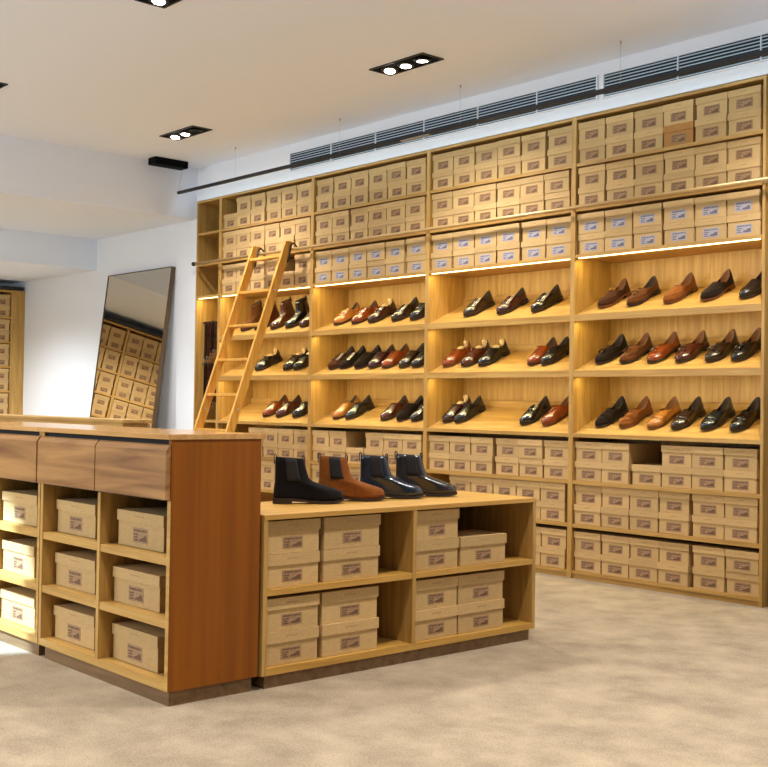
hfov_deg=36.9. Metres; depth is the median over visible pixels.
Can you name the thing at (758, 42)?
air vent
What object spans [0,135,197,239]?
soffit
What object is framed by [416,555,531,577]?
shelf
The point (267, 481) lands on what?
shoe box
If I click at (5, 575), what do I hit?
shelf
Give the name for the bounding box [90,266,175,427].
leaning mirror
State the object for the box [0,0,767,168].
ceiling
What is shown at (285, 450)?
shoe box
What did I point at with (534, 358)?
shoe
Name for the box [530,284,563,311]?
shoe
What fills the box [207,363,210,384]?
belt
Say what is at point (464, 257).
shoe box
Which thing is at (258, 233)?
shoe box
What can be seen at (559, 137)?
shoe box
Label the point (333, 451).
shoe box
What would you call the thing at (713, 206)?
shoe box
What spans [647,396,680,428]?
loafer
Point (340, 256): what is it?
shoe box
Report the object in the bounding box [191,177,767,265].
ladder rail
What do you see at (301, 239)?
shoe box
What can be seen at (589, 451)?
shoe box
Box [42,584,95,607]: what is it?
shelf
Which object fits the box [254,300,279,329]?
boot
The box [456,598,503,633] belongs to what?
shoe box
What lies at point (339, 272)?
shoe box
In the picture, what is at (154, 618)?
shelf
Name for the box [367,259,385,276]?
shoe box
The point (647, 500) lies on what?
shoe box
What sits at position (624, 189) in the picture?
shoe box
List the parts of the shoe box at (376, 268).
lid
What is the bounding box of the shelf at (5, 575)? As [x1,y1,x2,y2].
[0,569,35,589]
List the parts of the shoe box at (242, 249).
lid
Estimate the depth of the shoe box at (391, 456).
8.80 m
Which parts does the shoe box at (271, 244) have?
lid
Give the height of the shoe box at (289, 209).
0.130 m
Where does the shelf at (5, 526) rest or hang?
attached to the display counter at (18, 440)
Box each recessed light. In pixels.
[0,82,7,88]
[134,0,181,8]
[159,125,211,139]
[369,52,443,75]
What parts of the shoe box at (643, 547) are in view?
lid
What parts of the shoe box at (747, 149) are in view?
lid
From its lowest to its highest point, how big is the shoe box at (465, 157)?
0.130 m
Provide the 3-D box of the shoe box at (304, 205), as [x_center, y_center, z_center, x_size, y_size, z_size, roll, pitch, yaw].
[-0.547,-1.485,9.803,0.335,0.130,0.213,2,-1,-41]
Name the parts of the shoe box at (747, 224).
lid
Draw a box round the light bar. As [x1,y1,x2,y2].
[177,41,767,193]
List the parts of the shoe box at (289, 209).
lid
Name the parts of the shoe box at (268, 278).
lid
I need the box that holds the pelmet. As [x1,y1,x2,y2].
[0,285,23,290]
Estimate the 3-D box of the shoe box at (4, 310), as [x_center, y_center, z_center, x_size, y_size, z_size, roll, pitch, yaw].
[-4.600,-0.851,13.629,0.209,0.128,0.330,2,-1,-42]
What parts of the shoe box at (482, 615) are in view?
lid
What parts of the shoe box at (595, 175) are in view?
lid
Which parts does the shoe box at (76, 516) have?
lid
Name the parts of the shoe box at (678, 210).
lid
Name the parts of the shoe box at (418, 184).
lid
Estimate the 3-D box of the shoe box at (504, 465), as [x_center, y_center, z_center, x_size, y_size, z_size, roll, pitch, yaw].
[0.968,0.572,8.030,0.335,0.125,0.213,2,-1,-42]
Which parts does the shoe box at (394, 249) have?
lid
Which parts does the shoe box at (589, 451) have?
lid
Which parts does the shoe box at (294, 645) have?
lid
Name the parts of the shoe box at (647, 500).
lid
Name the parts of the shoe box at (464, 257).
lid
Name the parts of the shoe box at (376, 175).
lid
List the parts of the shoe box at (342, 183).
lid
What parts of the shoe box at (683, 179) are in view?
lid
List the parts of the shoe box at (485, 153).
lid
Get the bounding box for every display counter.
[0,422,119,655]
[37,427,265,706]
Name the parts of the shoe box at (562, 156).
lid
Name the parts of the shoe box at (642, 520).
lid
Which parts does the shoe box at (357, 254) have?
lid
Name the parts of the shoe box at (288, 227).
lid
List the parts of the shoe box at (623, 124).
lid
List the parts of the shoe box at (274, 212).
lid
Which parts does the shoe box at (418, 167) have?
lid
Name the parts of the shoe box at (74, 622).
lid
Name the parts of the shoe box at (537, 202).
lid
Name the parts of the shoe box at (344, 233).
lid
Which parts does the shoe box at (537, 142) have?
lid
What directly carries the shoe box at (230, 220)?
on the shelving unit at (270, 384)
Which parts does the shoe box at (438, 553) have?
lid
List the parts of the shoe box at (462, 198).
lid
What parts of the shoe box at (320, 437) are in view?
lid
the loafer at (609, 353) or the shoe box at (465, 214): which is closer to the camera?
the loafer at (609, 353)
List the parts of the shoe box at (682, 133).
lid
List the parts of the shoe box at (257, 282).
lid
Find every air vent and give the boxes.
[289,75,598,171]
[602,32,767,98]
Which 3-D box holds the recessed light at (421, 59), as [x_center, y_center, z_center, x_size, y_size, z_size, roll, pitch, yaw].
[0.141,-2.061,7.457,0.190,0.032,0.510,2,-1,-42]
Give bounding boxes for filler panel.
[11,291,24,414]
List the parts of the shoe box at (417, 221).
lid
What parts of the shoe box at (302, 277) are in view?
lid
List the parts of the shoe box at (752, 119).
lid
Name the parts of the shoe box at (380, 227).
lid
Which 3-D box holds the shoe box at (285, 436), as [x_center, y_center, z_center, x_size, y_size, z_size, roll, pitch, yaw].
[-0.719,0.455,9.924,0.335,0.125,0.213,2,-1,-41]
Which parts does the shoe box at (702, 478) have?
lid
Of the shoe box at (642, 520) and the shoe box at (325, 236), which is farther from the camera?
the shoe box at (325, 236)
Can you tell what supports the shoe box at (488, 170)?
on the shelving unit at (507, 387)
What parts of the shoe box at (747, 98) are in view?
lid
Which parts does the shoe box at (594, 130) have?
lid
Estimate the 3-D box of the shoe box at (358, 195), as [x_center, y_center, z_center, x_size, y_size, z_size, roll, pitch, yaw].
[-0.075,-1.488,9.272,0.335,0.130,0.213,2,-1,-41]
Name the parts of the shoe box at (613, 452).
lid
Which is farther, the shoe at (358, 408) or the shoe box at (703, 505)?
the shoe at (358, 408)
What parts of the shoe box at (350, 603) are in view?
lid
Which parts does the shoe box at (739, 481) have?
lid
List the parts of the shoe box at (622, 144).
lid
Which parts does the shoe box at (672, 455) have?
lid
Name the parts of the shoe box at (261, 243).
lid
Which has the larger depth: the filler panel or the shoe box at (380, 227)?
the filler panel
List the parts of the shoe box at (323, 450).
lid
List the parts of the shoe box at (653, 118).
lid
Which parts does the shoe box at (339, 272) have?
lid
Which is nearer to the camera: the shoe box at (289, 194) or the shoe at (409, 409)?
the shoe at (409, 409)
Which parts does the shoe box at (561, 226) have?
lid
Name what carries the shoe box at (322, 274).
on the shelving unit at (329, 388)
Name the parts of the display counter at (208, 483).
panel, drawer, panel, drawer rail, drawer, panel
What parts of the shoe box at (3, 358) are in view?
lid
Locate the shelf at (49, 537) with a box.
[43,531,96,549]
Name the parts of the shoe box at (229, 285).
lid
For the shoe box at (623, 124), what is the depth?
7.26 m
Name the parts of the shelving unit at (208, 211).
shelf, shelf, shelf, panel, panel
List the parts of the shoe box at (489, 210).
lid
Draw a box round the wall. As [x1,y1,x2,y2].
[11,19,767,429]
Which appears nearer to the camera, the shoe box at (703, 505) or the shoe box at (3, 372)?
the shoe box at (703, 505)
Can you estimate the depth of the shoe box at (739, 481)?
6.57 m
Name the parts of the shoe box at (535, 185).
lid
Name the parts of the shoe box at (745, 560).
lid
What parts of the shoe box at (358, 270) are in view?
lid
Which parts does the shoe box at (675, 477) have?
lid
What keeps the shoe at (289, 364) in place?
in the shelving unit at (270, 384)
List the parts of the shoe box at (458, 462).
lid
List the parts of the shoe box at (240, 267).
lid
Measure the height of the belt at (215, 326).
0.312 m
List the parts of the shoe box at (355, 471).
lid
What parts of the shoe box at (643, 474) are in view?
lid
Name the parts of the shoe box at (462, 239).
lid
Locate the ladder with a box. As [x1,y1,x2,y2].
[193,241,296,431]
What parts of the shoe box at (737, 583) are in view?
lid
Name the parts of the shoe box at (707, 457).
lid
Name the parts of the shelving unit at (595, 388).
panel, panel, shelf, shelf, display shelf, display shelf, display shelf, shelf, shelf, shelf, panel, panel, panel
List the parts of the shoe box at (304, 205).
lid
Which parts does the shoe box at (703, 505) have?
lid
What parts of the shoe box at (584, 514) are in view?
lid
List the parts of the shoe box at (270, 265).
lid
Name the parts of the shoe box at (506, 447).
lid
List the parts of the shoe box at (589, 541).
lid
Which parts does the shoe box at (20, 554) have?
lid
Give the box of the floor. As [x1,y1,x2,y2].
[0,572,767,766]
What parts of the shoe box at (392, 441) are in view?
lid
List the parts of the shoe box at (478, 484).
lid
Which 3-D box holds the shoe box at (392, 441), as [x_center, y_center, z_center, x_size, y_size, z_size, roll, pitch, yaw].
[0.191,0.450,8.906,0.335,0.125,0.213,2,-1,-42]
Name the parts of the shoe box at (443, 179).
lid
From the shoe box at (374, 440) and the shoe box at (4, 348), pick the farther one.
the shoe box at (4, 348)
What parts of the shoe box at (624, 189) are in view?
lid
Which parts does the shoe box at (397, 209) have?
lid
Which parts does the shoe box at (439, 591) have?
lid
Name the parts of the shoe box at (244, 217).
lid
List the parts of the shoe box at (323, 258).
lid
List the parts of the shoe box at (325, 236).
lid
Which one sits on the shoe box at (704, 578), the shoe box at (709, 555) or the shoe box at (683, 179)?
the shoe box at (709, 555)
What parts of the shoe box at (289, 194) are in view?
lid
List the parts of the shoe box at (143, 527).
lid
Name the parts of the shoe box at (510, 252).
lid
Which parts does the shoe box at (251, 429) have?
lid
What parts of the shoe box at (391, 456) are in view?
lid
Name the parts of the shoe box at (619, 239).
lid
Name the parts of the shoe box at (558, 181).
lid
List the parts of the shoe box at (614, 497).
lid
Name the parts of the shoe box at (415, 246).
lid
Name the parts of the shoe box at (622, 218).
lid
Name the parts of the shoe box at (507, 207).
lid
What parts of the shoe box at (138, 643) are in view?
lid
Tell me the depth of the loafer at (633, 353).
7.31 m
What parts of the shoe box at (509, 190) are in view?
lid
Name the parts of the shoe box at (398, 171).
lid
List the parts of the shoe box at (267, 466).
lid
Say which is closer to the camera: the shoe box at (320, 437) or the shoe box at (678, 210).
the shoe box at (678, 210)
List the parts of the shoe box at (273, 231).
lid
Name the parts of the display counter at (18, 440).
panel, drawer rail, drawer, panel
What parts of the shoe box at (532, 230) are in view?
lid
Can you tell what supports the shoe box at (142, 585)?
on the display counter at (208, 483)
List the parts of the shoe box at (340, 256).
lid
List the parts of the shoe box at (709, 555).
lid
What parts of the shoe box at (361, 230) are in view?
lid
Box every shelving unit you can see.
[0,289,12,413]
[193,197,220,428]
[217,176,312,501]
[308,150,428,479]
[424,118,573,577]
[569,75,767,607]
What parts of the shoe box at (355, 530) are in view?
lid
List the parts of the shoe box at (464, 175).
lid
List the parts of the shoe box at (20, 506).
lid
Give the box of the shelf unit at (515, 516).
[251,491,536,688]
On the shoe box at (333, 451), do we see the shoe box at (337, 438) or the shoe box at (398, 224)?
the shoe box at (337, 438)
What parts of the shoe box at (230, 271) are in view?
lid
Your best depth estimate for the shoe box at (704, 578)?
6.71 m
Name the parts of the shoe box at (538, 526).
lid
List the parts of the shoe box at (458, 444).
lid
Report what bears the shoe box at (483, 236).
on the shoe box at (484, 255)
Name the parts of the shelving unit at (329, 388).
panel, shelf, display shelf, display shelf, display shelf, shelf, shelf, panel, shelf, panel, panel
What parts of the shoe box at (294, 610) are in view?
lid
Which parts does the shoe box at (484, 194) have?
lid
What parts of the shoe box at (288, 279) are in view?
lid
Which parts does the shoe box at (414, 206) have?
lid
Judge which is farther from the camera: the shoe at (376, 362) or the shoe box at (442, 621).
the shoe at (376, 362)
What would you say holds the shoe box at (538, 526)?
on the shoe box at (538, 554)
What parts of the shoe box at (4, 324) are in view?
lid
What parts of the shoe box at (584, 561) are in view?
lid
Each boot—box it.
[240,300,262,330]
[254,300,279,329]
[270,297,294,328]
[273,454,343,503]
[285,295,309,327]
[318,453,384,500]
[359,452,423,498]
[394,451,456,496]
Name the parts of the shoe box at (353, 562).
lid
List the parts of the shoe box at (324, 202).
lid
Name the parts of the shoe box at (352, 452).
lid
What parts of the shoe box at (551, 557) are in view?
lid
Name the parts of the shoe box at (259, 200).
lid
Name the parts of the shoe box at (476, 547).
lid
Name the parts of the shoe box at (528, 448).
lid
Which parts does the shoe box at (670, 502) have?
lid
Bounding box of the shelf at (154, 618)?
[99,600,164,628]
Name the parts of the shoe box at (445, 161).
lid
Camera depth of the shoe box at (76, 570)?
4.83 m
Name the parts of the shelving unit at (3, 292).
shelf, panel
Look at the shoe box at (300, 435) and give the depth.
9.67 m
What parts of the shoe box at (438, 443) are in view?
lid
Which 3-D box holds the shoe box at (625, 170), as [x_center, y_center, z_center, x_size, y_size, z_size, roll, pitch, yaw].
[1.612,-1.335,7.376,0.335,0.130,0.213,2,-1,-42]
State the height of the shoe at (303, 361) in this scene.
0.219 m
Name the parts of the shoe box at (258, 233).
lid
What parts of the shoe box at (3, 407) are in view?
lid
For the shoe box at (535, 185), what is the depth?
7.80 m
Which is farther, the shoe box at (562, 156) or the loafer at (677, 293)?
the shoe box at (562, 156)
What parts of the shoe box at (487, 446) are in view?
lid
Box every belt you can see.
[203,322,207,363]
[203,363,207,397]
[206,321,210,360]
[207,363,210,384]
[209,363,213,409]
[210,321,214,357]
[214,321,216,353]
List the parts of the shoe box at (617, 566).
lid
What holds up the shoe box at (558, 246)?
on the shelving unit at (507, 387)
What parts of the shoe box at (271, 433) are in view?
lid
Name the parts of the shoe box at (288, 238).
lid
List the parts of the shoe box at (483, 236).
lid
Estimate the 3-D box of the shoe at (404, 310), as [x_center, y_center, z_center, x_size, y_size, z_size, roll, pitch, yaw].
[0.178,-0.581,8.979,0.274,0.203,0.101,1,-1,-28]
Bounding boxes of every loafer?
[595,334,627,363]
[595,396,628,426]
[598,278,631,307]
[619,332,653,362]
[619,396,652,427]
[626,275,660,305]
[647,331,681,362]
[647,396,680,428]
[663,272,697,302]
[671,396,705,429]
[675,330,709,361]
[700,269,735,300]
[700,396,735,429]
[704,329,739,361]
[729,397,760,430]
[730,328,760,360]
[739,271,761,297]
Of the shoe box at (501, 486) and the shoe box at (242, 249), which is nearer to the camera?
the shoe box at (501, 486)
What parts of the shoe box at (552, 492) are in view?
lid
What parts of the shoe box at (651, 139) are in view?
lid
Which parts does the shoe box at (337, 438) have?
lid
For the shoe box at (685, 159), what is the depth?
6.93 m
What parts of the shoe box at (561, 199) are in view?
lid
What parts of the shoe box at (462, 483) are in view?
lid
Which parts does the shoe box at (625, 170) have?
lid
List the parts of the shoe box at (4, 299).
lid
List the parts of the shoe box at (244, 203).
lid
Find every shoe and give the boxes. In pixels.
[254,347,282,370]
[262,394,288,416]
[275,394,302,416]
[283,346,308,369]
[292,401,307,417]
[293,352,308,369]
[299,312,308,326]
[328,346,355,368]
[332,395,359,418]
[333,302,360,324]
[339,345,366,368]
[345,395,374,418]
[351,300,378,323]
[354,344,381,368]
[367,296,396,322]
[368,344,395,367]
[380,395,408,420]
[381,343,409,367]
[391,297,418,320]
[396,395,423,420]
[398,343,423,367]
[409,302,424,319]
[410,403,423,420]
[411,350,423,367]
[442,338,471,366]
[442,393,471,421]
[454,395,485,422]
[461,337,490,366]
[463,290,494,315]
[478,337,509,365]
[496,287,528,313]
[519,396,551,424]
[527,337,557,364]
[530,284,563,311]
[540,336,568,364]
[541,396,568,425]
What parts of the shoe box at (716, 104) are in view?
lid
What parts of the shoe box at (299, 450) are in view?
lid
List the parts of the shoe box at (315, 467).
lid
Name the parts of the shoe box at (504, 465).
lid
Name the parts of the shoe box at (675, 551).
lid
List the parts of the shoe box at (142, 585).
lid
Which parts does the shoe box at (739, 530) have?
lid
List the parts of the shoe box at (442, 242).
lid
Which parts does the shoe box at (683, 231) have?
lid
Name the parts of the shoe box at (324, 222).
lid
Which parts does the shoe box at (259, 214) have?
lid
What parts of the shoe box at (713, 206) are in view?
lid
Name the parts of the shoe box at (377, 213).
lid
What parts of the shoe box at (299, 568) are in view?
lid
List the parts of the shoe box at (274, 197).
lid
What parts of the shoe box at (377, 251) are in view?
lid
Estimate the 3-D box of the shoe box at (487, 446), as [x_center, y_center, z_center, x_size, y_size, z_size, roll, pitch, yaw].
[0.810,0.446,8.204,0.335,0.125,0.213,2,-1,-42]
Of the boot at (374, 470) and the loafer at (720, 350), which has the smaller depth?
the boot at (374, 470)
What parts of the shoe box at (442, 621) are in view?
lid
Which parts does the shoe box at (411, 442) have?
lid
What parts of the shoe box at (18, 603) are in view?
lid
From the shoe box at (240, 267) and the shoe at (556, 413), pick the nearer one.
the shoe at (556, 413)
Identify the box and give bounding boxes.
[0,294,9,305]
[0,305,9,316]
[0,319,9,330]
[0,330,9,340]
[0,344,8,354]
[0,355,8,365]
[0,369,8,379]
[0,380,8,390]
[0,393,7,403]
[0,404,7,413]
[0,586,35,628]
[2,489,37,526]
[2,537,36,577]
[54,602,95,649]
[55,549,96,594]
[56,497,97,538]
[112,620,164,672]
[113,562,165,612]
[117,506,166,552]
[148,156,187,170]
[222,278,235,293]
[223,231,236,246]
[223,245,236,257]
[223,264,236,278]
[224,213,236,228]
[236,228,250,243]
[236,242,250,255]
[236,262,246,277]
[236,277,250,291]
[237,195,251,211]
[237,210,250,225]
[249,427,282,441]
[250,207,266,223]
[250,225,265,241]
[250,240,265,252]
[250,275,264,289]
[251,192,266,208]
[252,261,264,275]
[261,442,263,456]
[261,460,274,474]
[261,474,274,489]
[263,428,306,442]
[263,442,278,457]
[264,259,294,273]
[264,273,273,288]
[265,223,280,239]
[265,238,279,251]
[266,189,281,205]
[266,204,281,220]
[266,626,318,666]
[267,550,319,588]
[267,591,319,632]
[268,517,320,554]
[278,429,293,443]
[278,443,293,457]
[279,235,295,249]
[280,220,294,236]
[280,271,294,286]
[281,185,297,202]
[281,201,296,217]
[293,429,307,444]
[293,444,306,459]
[294,269,309,285]
[295,217,310,234]
[295,233,310,246]
[295,253,309,269]
[297,182,311,199]
[297,198,310,214]
[311,584,378,624]
[312,430,354,445]
[312,445,328,460]
[312,464,318,479]
[315,229,332,243]
[315,250,332,267]
[315,266,331,282]
[316,193,333,211]
[316,213,332,231]
[316,513,380,549]
[317,177,334,195]
[317,617,378,657]
[318,545,379,581]
[328,446,345,456]
[329,431,376,446]
[331,264,348,280]
[332,210,351,228]
[332,226,350,241]
[332,248,349,265]
[333,190,350,207]
[334,174,351,192]
[346,447,365,463]
[349,245,366,262]
[349,262,367,279]
[349,467,359,480]
[350,186,369,204]
[350,223,368,238]
[351,170,368,188]
[351,207,368,225]
[364,448,383,455]
[365,432,403,448]
[366,242,385,260]
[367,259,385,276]
[368,203,386,222]
[368,220,386,235]
[369,166,387,185]
[369,183,387,201]
[383,433,422,450]
[383,450,401,466]
[385,240,406,258]
[385,257,406,274]
[386,200,405,219]
[386,217,405,233]
[387,161,406,181]
[387,179,406,197]
[390,470,395,476]
[402,434,422,451]
[402,451,422,455]
[405,196,426,216]
[405,214,425,230]
[406,157,426,177]
[406,175,426,194]
[406,236,425,255]
[406,254,425,272]
[415,605,457,641]
[416,538,458,571]
[416,574,457,610]
[417,508,458,540]
[429,435,474,452]
[429,452,449,470]
[431,251,453,269]
[432,169,453,189]
[432,191,452,211]
[432,209,452,226]
[432,233,452,252]
[433,151,453,172]
[449,436,497,454]
[449,453,470,471]
[449,475,470,491]
[450,569,503,604]
[452,206,474,223]
[453,147,475,168]
[453,165,475,185]
[453,187,474,208]
[453,230,474,250]
[453,248,474,267]
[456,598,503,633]
[457,529,506,565]
[470,455,495,473]
[470,476,493,493]
[471,437,521,455]
[474,183,497,204]
[474,202,496,219]
[474,226,496,247]
[474,245,496,265]
[475,142,497,163]
[475,160,498,181]
[493,478,516,495]
[495,456,519,475]
[496,198,520,216]
[496,223,522,244]
[496,242,521,262]
[496,438,546,456]
[497,137,521,159]
[497,179,520,201]
[498,156,521,177]
[516,480,540,500]
[518,439,567,458]
[519,175,544,197]
[519,458,543,477]
[520,194,545,213]
[521,131,548,154]
[521,151,547,173]
[521,239,546,259]
[522,219,546,240]
[535,546,540,564]
[536,500,540,518]
[536,523,556,545]
[540,482,567,502]
[540,501,566,521]
[540,546,566,568]
[541,526,566,548]
[543,459,567,479]
[544,170,571,193]
[544,440,567,459]
[545,190,570,209]
[546,216,570,238]
[546,236,570,257]
[547,145,571,168]
[548,125,571,149]
[574,504,601,525]
[574,530,618,553]
[574,551,601,573]
[575,441,618,461]
[575,461,601,481]
[575,484,602,505]
[577,211,605,234]
[578,118,606,143]
[578,164,606,187]
[578,184,606,204]
[578,232,604,253]
[579,139,605,162]
[601,442,660,463]
[601,462,650,483]
[601,506,629,528]
[601,533,644,557]
[601,554,628,577]
[602,487,629,508]
[604,228,633,250]
[605,133,634,157]
[605,207,632,230]
[606,112,634,137]
[606,159,635,183]
[606,180,634,200]
[628,558,657,582]
[629,489,659,511]
[629,509,658,531]
[630,536,672,561]
[632,203,663,227]
[632,463,661,486]
[633,224,664,247]
[634,106,663,132]
[634,127,663,152]
[634,174,663,195]
[635,153,664,178]
[657,562,693,586]
[658,512,692,535]
[658,539,706,565]
[659,491,692,513]
[661,445,714,467]
[661,466,691,488]
[663,99,696,126]
[663,121,695,146]
[663,169,695,191]
[663,198,694,223]
[663,220,695,244]
[664,148,695,173]
[691,446,740,469]
[691,468,724,490]
[692,494,724,517]
[692,515,724,539]
[692,566,726,591]
[693,543,740,569]
[694,194,726,219]
[695,114,728,140]
[695,142,727,168]
[695,164,727,186]
[695,216,727,240]
[696,92,728,119]
[723,470,759,493]
[723,518,758,542]
[724,447,759,470]
[724,496,759,520]
[725,547,758,574]
[726,159,762,181]
[726,189,762,215]
[726,571,758,596]
[727,136,762,163]
[727,212,761,237]
[728,84,763,113]
[728,107,762,134]
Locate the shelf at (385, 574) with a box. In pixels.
[267,567,411,595]
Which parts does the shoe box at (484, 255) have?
lid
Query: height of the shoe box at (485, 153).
0.130 m
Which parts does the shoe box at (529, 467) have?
lid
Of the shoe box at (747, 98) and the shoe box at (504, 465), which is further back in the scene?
the shoe box at (504, 465)
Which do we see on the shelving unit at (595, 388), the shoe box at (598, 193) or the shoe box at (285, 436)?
the shoe box at (598, 193)
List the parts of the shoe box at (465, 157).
lid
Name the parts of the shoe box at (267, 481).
lid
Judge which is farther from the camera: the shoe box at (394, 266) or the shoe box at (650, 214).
the shoe box at (394, 266)
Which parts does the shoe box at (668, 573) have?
lid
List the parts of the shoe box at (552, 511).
lid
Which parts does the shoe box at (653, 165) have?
lid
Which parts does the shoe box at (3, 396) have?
lid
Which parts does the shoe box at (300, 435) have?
lid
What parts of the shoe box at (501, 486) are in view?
lid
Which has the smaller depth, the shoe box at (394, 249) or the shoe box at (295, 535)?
the shoe box at (295, 535)
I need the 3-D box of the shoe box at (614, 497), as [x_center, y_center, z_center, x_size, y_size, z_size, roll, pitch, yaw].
[1.577,0.721,7.340,0.335,0.125,0.213,2,-1,-41]
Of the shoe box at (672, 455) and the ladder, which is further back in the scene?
the ladder
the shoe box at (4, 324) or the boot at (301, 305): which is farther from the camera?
the shoe box at (4, 324)
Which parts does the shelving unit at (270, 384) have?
panel, display shelf, display shelf, display shelf, shelf, shelf, shelf, panel, shelf, panel, shelf, panel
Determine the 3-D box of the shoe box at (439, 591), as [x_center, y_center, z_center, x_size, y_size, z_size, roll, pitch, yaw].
[0.162,0.925,5.147,0.270,0.130,0.210,2,-1,-42]
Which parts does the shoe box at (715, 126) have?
lid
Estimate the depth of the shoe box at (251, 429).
10.16 m
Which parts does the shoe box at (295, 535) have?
lid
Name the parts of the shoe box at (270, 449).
lid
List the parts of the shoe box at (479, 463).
lid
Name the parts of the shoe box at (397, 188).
lid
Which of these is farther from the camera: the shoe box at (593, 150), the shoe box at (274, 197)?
the shoe box at (274, 197)
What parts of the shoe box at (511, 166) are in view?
lid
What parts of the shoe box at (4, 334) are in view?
lid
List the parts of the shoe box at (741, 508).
lid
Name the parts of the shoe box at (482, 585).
lid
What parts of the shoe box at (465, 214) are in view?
lid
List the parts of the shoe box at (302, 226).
lid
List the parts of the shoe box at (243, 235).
lid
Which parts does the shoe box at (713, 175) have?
lid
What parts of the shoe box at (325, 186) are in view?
lid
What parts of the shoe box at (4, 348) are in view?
lid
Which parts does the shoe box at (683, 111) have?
lid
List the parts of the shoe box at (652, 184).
lid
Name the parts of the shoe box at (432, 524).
lid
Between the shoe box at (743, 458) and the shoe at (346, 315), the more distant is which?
the shoe at (346, 315)
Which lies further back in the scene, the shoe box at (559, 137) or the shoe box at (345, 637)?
the shoe box at (559, 137)
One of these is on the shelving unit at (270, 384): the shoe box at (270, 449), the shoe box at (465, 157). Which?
the shoe box at (270, 449)
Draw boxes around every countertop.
[0,414,152,427]
[0,422,119,431]
[39,427,265,439]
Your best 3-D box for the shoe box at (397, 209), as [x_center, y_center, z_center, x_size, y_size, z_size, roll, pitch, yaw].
[0.211,-1.327,8.937,0.335,0.130,0.213,2,-1,-41]
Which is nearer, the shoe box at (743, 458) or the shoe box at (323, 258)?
the shoe box at (743, 458)
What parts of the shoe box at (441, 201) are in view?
lid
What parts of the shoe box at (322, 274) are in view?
lid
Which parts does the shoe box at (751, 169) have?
lid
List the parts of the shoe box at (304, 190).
lid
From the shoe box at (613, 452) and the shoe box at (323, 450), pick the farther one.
the shoe box at (323, 450)
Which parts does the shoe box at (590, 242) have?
lid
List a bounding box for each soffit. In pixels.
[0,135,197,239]
[0,228,96,283]
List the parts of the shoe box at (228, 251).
lid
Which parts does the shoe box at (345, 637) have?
lid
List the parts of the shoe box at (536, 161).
lid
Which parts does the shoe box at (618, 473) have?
lid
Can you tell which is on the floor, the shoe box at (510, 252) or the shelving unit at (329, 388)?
the shelving unit at (329, 388)
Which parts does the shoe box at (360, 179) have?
lid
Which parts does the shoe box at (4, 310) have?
lid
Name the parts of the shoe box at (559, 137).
lid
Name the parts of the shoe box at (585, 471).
lid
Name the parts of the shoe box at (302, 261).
lid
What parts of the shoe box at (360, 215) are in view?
lid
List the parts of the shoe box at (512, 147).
lid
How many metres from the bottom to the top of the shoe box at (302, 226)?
0.130 m
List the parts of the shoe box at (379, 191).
lid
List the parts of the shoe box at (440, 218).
lid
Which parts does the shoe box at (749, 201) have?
lid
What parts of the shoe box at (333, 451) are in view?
lid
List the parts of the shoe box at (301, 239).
lid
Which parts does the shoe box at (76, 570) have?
lid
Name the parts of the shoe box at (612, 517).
lid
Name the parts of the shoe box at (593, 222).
lid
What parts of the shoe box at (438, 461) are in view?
lid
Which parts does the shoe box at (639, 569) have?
lid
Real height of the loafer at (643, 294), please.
0.205 m
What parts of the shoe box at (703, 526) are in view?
lid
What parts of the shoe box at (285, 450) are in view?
lid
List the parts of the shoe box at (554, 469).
lid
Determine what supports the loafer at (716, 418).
in the shelving unit at (595, 388)
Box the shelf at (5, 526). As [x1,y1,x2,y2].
[0,520,36,536]
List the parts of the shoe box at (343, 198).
lid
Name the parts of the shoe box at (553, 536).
lid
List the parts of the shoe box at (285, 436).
lid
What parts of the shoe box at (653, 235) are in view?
lid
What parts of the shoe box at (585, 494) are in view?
lid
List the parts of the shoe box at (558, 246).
lid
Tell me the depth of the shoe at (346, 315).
9.46 m
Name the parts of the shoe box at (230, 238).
lid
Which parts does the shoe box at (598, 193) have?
lid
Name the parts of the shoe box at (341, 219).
lid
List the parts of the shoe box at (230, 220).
lid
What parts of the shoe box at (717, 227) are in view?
lid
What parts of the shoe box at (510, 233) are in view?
lid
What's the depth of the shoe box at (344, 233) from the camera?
9.32 m
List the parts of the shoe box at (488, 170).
lid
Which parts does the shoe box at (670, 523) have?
lid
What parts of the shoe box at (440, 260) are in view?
lid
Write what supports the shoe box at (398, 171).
on the shoe box at (397, 188)
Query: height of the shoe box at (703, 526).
0.125 m
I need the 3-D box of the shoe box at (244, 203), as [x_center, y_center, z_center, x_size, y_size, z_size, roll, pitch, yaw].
[-1.142,-1.613,10.468,0.335,0.130,0.213,2,-1,-42]
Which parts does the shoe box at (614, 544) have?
lid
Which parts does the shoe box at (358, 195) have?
lid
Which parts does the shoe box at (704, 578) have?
lid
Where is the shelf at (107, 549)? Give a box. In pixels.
[100,542,165,565]
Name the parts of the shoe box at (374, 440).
lid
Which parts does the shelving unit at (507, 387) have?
panel, shelf, display shelf, display shelf, display shelf, shelf, shelf, shelf, panel, panel, panel, shelf, panel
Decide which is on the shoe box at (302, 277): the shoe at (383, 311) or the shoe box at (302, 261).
the shoe box at (302, 261)
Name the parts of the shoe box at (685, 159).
lid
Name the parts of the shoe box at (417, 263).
lid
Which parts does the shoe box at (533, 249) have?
lid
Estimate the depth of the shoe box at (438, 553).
5.07 m
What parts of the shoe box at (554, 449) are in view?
lid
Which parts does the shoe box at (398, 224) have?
lid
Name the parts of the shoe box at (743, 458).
lid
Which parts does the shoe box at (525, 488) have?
lid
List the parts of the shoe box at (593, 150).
lid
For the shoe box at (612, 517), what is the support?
on the shelving unit at (595, 388)
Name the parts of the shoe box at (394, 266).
lid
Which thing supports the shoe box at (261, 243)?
on the shelving unit at (270, 384)
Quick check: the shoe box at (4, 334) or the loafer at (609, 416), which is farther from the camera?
the shoe box at (4, 334)
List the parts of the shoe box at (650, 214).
lid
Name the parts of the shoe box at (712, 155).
lid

